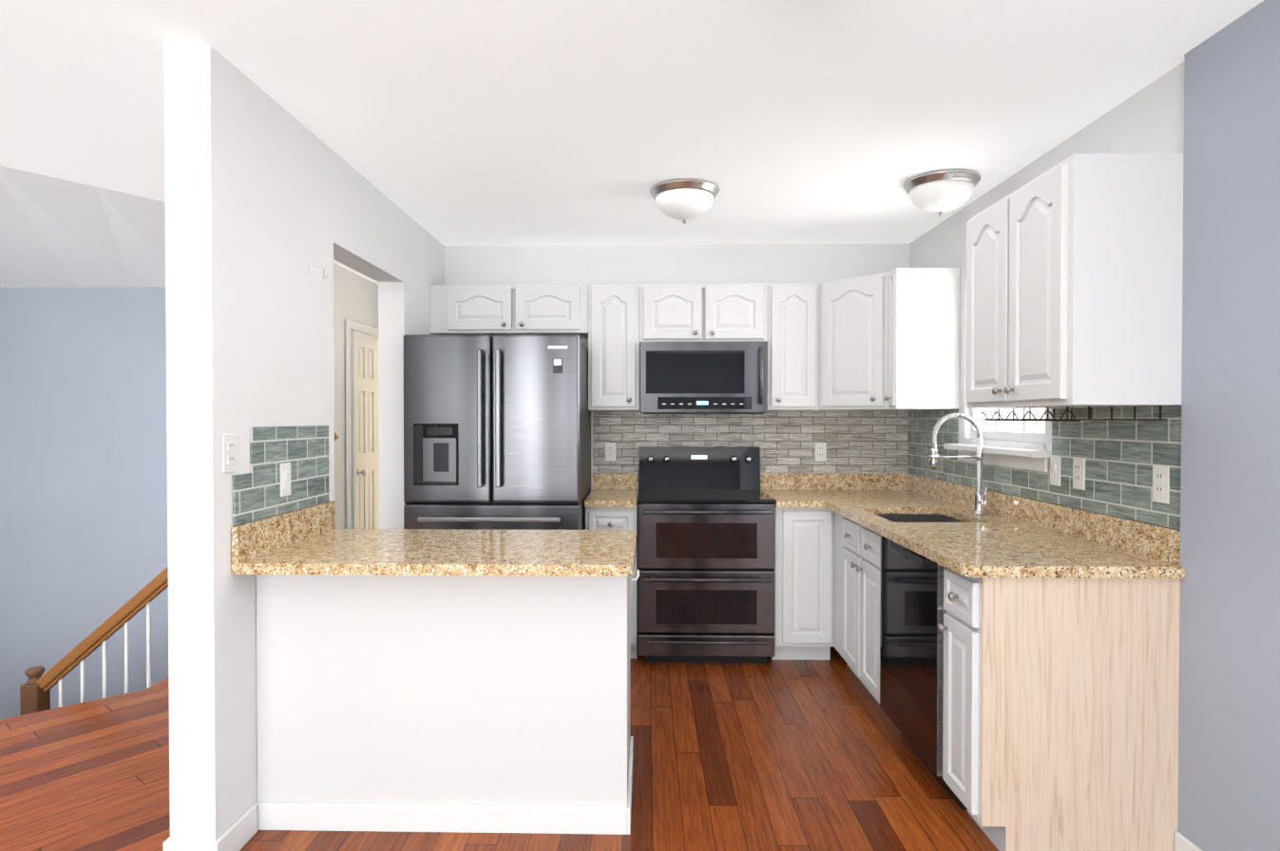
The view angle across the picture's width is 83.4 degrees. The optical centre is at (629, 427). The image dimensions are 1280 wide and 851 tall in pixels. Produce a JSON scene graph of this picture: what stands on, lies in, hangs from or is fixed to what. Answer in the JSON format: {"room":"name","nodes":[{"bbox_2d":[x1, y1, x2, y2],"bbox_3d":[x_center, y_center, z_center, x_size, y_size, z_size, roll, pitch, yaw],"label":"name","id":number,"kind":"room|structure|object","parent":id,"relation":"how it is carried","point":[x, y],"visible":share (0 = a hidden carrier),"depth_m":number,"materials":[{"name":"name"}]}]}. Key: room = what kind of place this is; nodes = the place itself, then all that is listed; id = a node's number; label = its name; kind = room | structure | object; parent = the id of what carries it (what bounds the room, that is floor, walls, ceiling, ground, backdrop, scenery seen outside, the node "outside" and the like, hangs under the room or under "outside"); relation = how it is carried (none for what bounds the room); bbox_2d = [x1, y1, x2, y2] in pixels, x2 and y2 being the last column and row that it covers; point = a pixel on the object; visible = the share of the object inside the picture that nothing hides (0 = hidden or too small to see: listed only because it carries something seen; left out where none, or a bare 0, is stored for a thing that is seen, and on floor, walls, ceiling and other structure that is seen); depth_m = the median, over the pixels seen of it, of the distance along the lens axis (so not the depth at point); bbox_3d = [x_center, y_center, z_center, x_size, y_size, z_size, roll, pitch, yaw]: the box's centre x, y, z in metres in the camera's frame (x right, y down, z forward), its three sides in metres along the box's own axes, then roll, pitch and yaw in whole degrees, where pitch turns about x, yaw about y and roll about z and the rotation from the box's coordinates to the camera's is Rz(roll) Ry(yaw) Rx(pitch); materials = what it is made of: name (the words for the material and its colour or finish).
{"room":"kitchen","nodes":[
{"label":"kitchen","id":0,"kind":"room"},
{"bbox_2d":[0,165,165,287],"bbox_3d":[-3.901,-1.032,3.001,4.020,0.229,3.681,0,1,1],"label":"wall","id":1,"kind":"structure","parent":0,"point":[57,233],"depth_m":3.96,"materials":[{"name":"paint"}]},
{"bbox_2d":[0,286,168,720],"bbox_3d":[-4.064,0.880,4.927,3.650,4.100,0.120,0,1,1],"label":"wall","id":2,"kind":"structure","parent":0,"point":[83,476],"depth_m":4.85,"materials":[{"name":"blue paint"}]},
{"bbox_2d":[163,45,444,841],"bbox_3d":[-1.277,0.080,4.080,0.140,2.480,3.850,0,1,1],"label":"wall","id":3,"kind":"structure","parent":0,"point":[268,199],"depth_m":2.27,"materials":[{"name":"white paint"}]},
{"bbox_2d":[162,803,254,850],"bbox_3d":[-1.373,1.290,2.579,0.044,0.095,0.844,0,1,1],"label":"baseboard","id":4,"kind":"structure","parent":3,"relation":"attached to","point":[167,846],"depth_m":2.16,"materials":[{"name":"white wood"}]},
{"bbox_2d":[222,434,236,473],"bbox_3d":[-1.243,0.081,2.234,0.009,0.118,0.072,0,1,1],"label":"electrical outlet plate","id":5,"kind":"object","parent":3,"relation":"attached to","point":[229,441],"depth_m":2.22,"materials":[{"name":"white plastic"}]},
{"bbox_2d":[232,425,328,525],"bbox_3d":[-1.235,0.151,2.589,0.007,0.308,0.670,0,1,1],"label":"tiled wall","id":6,"kind":"structure","parent":3,"relation":"attached to","point":[256,493],"depth_m":2.53,"materials":[{"name":"tile"}]},
{"bbox_2d":[231,500,334,561],"bbox_3d":[-1.228,0.365,2.597,0.020,0.115,0.700,0,1,1],"label":"backsplash","id":7,"kind":"structure","parent":6,"relation":"attached to","point":[252,539],"depth_m":2.50,"materials":[{"name":"beige stone"}]},
{"bbox_2d":[279,462,290,496],"bbox_3d":[-1.226,0.188,2.565,0.012,0.118,0.072,0,1,1],"label":"electrical outlet plate","id":8,"kind":"object","parent":6,"relation":"attached to","point":[284,468],"depth_m":2.55,"materials":[{"name":"white plastic"}]},
{"bbox_2d":[309,261,315,273],"bbox_3d":[-1.226,-0.617,2.775,0.019,0.045,0.012,0,1,1],"label":"wall hook","id":9,"kind":"object","parent":3,"relation":"attached to","point":[311,269],"depth_m":2.77,"materials":[{"name":"white plastic"}]},
{"bbox_2d":[324,267,328,279],"bbox_3d":[-1.223,-0.619,2.895,0.019,0.045,0.012,0,1,1],"label":"wall hook","id":10,"kind":"object","parent":3,"relation":"attached to","point":[325,276],"depth_m":2.89,"materials":[{"name":"white plastic"}]},
{"bbox_2d":[333,263,379,529],"bbox_3d":[-2.166,0.063,5.481,0.120,2.480,1.088,0,1,1],"label":"wall","id":11,"kind":"structure","parent":0,"point":[355,297],"depth_m":5.28,"materials":[{"name":"white paint"}]},
{"bbox_2d":[344,319,379,529],"bbox_3d":[-2.046,0.249,5.625,0.103,2.105,0.610,0,1,1],"label":"hall door","id":12,"kind":"structure","parent":11,"relation":"in","point":[362,473],"depth_m":5.53,"materials":[{"name":"white paint"}]},
{"bbox_2d":[0,647,998,850],"bbox_3d":[-2.017,1.454,1.197,7.670,0.200,9.680,0,1,1],"label":"floor","id":13,"kind":"structure","parent":0,"point":[793,755],"depth_m":2.73,"materials":[{"name":"brown wood"}]},
{"bbox_2d":[255,576,634,835],"bbox_3d":[-0.620,0.898,2.652,1.233,0.878,0.544,0,1,1],"label":"half wall","id":14,"kind":"structure","parent":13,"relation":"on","point":[443,679],"depth_m":2.38,"materials":[{"name":"white paint"}]},
{"bbox_2d":[231,529,637,576],"bbox_3d":[-0.609,0.440,2.584,1.258,0.035,0.700,0,1,1],"label":"countertop","id":15,"kind":"structure","parent":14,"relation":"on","point":[338,552],"depth_m":2.39,"materials":[{"name":"beige stone"}]},
{"bbox_2d":[403,334,591,530],"bbox_3d":[-0.704,0.419,4.125,0.908,1.800,0.983,0,1,1],"label":"refrigerator","id":16,"kind":"object","parent":13,"relation":"on","point":[497,431],"visible":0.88,"depth_m":3.69,"materials":[{"name":"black metal"}]},
{"bbox_2d":[581,500,638,658],"bbox_3d":[-0.099,0.878,4.312,0.288,0.878,0.625,0,1,1],"label":"base cabinet","id":17,"kind":"object","parent":13,"relation":"on","point":[596,519],"depth_m":4.00,"materials":[{"name":"white paint"}]},
{"bbox_2d":[585,489,638,508],"bbox_3d":[-0.099,0.420,4.294,0.289,0.035,0.653,0,1,1],"label":"countertop","id":18,"kind":"structure","parent":17,"relation":"on","point":[598,498],"depth_m":4.04,"materials":[{"name":"beige stone"}]},
{"bbox_2d":[637,446,775,663],"bbox_3d":[0.427,0.723,4.244,0.758,1.190,0.701,0,1,1],"label":"range","id":19,"kind":"object","parent":13,"relation":"on","point":[706,551],"visible":0.98,"depth_m":3.96,"materials":[{"name":"black metal"}]},
{"bbox_2d":[771,508,824,660],"bbox_3d":[0.975,0.879,4.288,0.326,0.878,0.625,0,1,1],"label":"base cabinet","id":20,"kind":"object","parent":13,"relation":"on","point":[799,630],"depth_m":3.98,"materials":[{"name":"white paint"}]},
{"bbox_2d":[760,489,938,508],"bbox_3d":[1.288,0.420,4.263,0.955,0.035,0.653,0,1,1],"label":"countertop","id":21,"kind":"structure","parent":20,"relation":"on","point":[784,498],"depth_m":4.19,"materials":[{"name":"beige stone"}]},
{"bbox_2d":[824,508,880,687],"bbox_3d":[1.420,0.884,3.870,0.671,0.878,0.266,0,1,1],"label":"base cabinet","id":22,"kind":"object","parent":13,"relation":"on","point":[852,582],"depth_m":3.60,"materials":[{"name":"white paint"}]},
{"bbox_2d":[879,535,967,810],"bbox_3d":[1.379,0.899,2.800,0.612,0.872,0.610,0,1,1],"label":"dishwasher","id":23,"kind":"object","parent":13,"relation":"on","point":[913,611],"visible":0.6,"depth_m":2.72,"materials":[{"name":"black plastic"}]},
{"bbox_2d":[937,569,1180,850],"bbox_3d":[1.399,0.901,2.357,0.645,0.878,0.268,0,1,1],"label":"base cabinet","id":24,"kind":"object","parent":13,"relation":"on","point":[1061,697],"depth_m":2.22,"materials":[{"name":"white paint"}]},
{"bbox_2d":[824,500,1184,580],"bbox_3d":[1.395,0.434,3.067,0.688,0.035,1.735,0,1,1],"label":"countertop","id":25,"kind":"structure","parent":24,"relation":"on","point":[995,547],"depth_m":2.50,"materials":[{"name":"beige stone"}]},
{"bbox_2d":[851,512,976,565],"bbox_3d":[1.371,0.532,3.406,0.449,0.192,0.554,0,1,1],"label":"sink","id":26,"kind":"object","parent":25,"relation":"in","point":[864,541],"depth_m":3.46,"materials":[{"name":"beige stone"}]},
{"bbox_2d":[928,413,988,515],"bbox_3d":[1.550,0.172,3.390,0.268,0.480,0.085,0,1,1],"label":"faucet","id":27,"kind":"object","parent":25,"relation":"on","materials":[{"name":"silver metal"}]},
{"bbox_2d":[0,0,1263,285],"bbox_3d":[-2.077,-1.186,1.167,7.790,0.120,9.920,0,1,1],"label":"ceiling","id":28,"kind":"structure","parent":0,"point":[574,122],"depth_m":2.46,"materials":[{"name":"paint"}]},
{"bbox_2d":[649,178,719,224],"bbox_3d":[0.265,-1.068,3.487,0.336,0.170,0.336,0,1,1],"label":"flush ceiling light","id":29,"kind":"object","parent":28,"relation":"attached to","point":[684,200],"visible":0.98,"depth_m":3.39,"materials":[{"name":"white glass"}]},
{"bbox_2d":[902,169,980,216],"bbox_3d":[1.454,-1.066,3.360,0.336,0.170,0.336,0,1,1],"label":"flush ceiling light","id":30,"kind":"object","parent":28,"relation":"attached to","point":[940,192],"visible":1,"depth_m":3.26,"materials":[{"name":"white glass"}]},
{"bbox_2d":[444,243,909,491],"bbox_3d":[0.352,0.073,4.669,3.090,2.480,0.120,0,1,1],"label":"wall","id":31,"kind":"structure","parent":0,"point":[666,264],"depth_m":4.60,"materials":[{"name":"white paint"}]},
{"bbox_2d":[429,284,589,339],"bbox_3d":[-0.722,-0.709,4.447,0.948,0.290,0.345,0,1,1],"label":"upper cabinet","id":32,"kind":"object","parent":31,"relation":"attached to","point":[481,309],"depth_m":4.28,"materials":[{"name":"white paint"}]},
{"bbox_2d":[585,284,642,410],"bbox_3d":[-0.094,-0.479,4.436,0.304,0.750,0.345,0,1,1],"label":"upper cabinet","id":33,"kind":"object","parent":31,"relation":"attached to","point":[615,336],"depth_m":4.27,"materials":[{"name":"white paint"}]},
{"bbox_2d":[642,283,771,343],"bbox_3d":[0.440,-0.680,4.421,0.760,0.348,0.345,0,1,1],"label":"upper cabinet","id":34,"kind":"object","parent":31,"relation":"attached to","point":[706,312],"depth_m":4.25,"materials":[{"name":"white paint"}]},
{"bbox_2d":[639,341,768,414],"bbox_3d":[0.435,-0.290,4.364,0.748,0.422,0.454,0,1,1],"label":"microwave","id":35,"kind":"object","parent":34,"relation":"attached to","point":[728,377],"visible":1,"depth_m":4.19,"materials":[{"name":"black metal"}]},
{"bbox_2d":[592,410,905,473],"bbox_3d":[0.754,0.140,4.596,1.983,0.488,0.007,0,1,1],"label":"tiled wall","id":36,"kind":"structure","parent":31,"relation":"attached to","point":[857,441],"depth_m":4.59,"materials":[{"name":"tile"}]},
{"bbox_2d":[605,442,615,460],"bbox_3d":[-0.125,0.158,4.607,0.072,0.118,0.009,0,1,1],"label":"electrical outlet plate","id":37,"kind":"object","parent":36,"relation":"attached to","point":[610,448],"depth_m":4.61,"materials":[{"name":"white plastic"}]},
{"bbox_2d":[815,442,826,461],"bbox_3d":[1.215,0.158,4.577,0.072,0.118,0.009,0,1,1],"label":"electrical outlet plate","id":38,"kind":"object","parent":36,"relation":"attached to","point":[820,448],"depth_m":4.58,"materials":[{"name":"white plastic"}]},
{"bbox_2d":[760,474,904,489],"bbox_3d":[1.286,0.347,4.579,0.935,0.105,0.020,0,1,1],"label":"backsplash","id":39,"kind":"structure","parent":36,"relation":"attached to","point":[767,481],"depth_m":4.57,"materials":[{"name":"beige stone"}]},
{"bbox_2d":[767,283,813,410],"bbox_3d":[0.971,-0.479,4.412,0.298,0.750,0.345,0,1,1],"label":"upper cabinet","id":40,"kind":"object","parent":31,"relation":"attached to","point":[791,349],"depth_m":4.24,"materials":[{"name":"white paint"}]},
{"bbox_2d":[905,405,1181,529],"bbox_3d":[1.744,0.108,3.382,0.008,0.396,2.389,0,1,1],"label":"tiled wall","id":41,"kind":"structure","parent":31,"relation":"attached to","point":[1121,457],"depth_m":2.66,"materials":[{"name":"tile"}]},
{"bbox_2d":[813,267,957,410],"bbox_3d":[1.425,-0.477,4.203,0.680,0.750,0.746,0,1,1],"label":"upper cabinet","id":42,"kind":"object","parent":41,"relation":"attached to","point":[886,341],"depth_m":3.94,"materials":[{"name":"white paint"}]},
{"bbox_2d":[904,474,1180,565],"bbox_3d":[1.736,0.361,3.385,0.020,0.105,2.388,0,1,1],"label":"backsplash","id":43,"kind":"structure","parent":41,"relation":"attached to","point":[1155,541],"depth_m":2.78,"materials":[{"name":"beige stone"}]},
{"bbox_2d":[1050,455,1060,486],"bbox_3d":[1.723,0.176,2.919,0.012,0.122,0.072,0,1,1],"label":"electrical outlet plate","id":44,"kind":"object","parent":41,"relation":"attached to","point":[1055,461],"depth_m":2.91,"materials":[{"name":"white plastic"}]},
{"bbox_2d":[1072,457,1085,490],"bbox_3d":[1.721,0.178,2.759,0.009,0.122,0.072,0,1,1],"label":"electrical outlet plate","id":45,"kind":"object","parent":41,"relation":"attached to","point":[1079,464],"depth_m":2.75,"materials":[{"name":"white plastic"}]},
{"bbox_2d":[1152,464,1169,504],"bbox_3d":[1.712,0.183,2.319,0.009,0.122,0.072,0,1,1],"label":"electrical outlet plate","id":46,"kind":"object","parent":41,"relation":"attached to","point":[1161,484],"depth_m":2.31,"materials":[{"name":"white plastic"}]},
{"bbox_2d":[909,0,1279,850],"bbox_3d":[1.727,0.123,0.417,0.150,2.480,8.320,0,1,1],"label":"wall","id":47,"kind":"structure","parent":0,"point":[1229,754],"depth_m":2.04,"materials":[{"name":"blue paint"}]},
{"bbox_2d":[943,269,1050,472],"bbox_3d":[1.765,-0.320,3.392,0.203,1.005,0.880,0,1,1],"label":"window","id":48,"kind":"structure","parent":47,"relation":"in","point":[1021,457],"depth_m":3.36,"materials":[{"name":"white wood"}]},
{"bbox_2d":[957,152,1183,408],"bbox_3d":[1.539,-0.457,2.570,0.375,0.770,0.730,0,1,1],"label":"upper cabinet","id":49,"kind":"object","parent":47,"relation":"attached to","point":[1074,280],"depth_m":2.21,"materials":[{"name":"white paint"}]},
{"bbox_2d":[980,405,1166,421],"bbox_3d":[1.560,-0.047,2.590,0.282,0.050,0.661,0,1,1],"label":"glass rack","id":50,"kind":"object","parent":49,"relation":"hanging from","point":[1054,419],"visible":1,"depth_m":2.49,"materials":[{"name":"brown metal"}]},
{"bbox_2d":[1174,832,1203,850],"bbox_3d":[1.618,1.329,-0.754,0.014,0.095,5.945,0,1,1],"label":"baseboard","id":51,"kind":"structure","parent":47,"relation":"attached to","point":[1181,843],"depth_m":2.18,"materials":[{"name":"white wood"}]},
{"bbox_3d":[-4.130,2.897,2.672,3.620,0.120,4.700,0,1,1],"label":"floor","id":52,"kind":"structure","parent":0,"visible":0},
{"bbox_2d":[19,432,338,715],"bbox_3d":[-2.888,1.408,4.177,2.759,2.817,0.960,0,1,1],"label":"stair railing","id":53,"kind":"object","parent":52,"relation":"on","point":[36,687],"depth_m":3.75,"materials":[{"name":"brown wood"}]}
]}

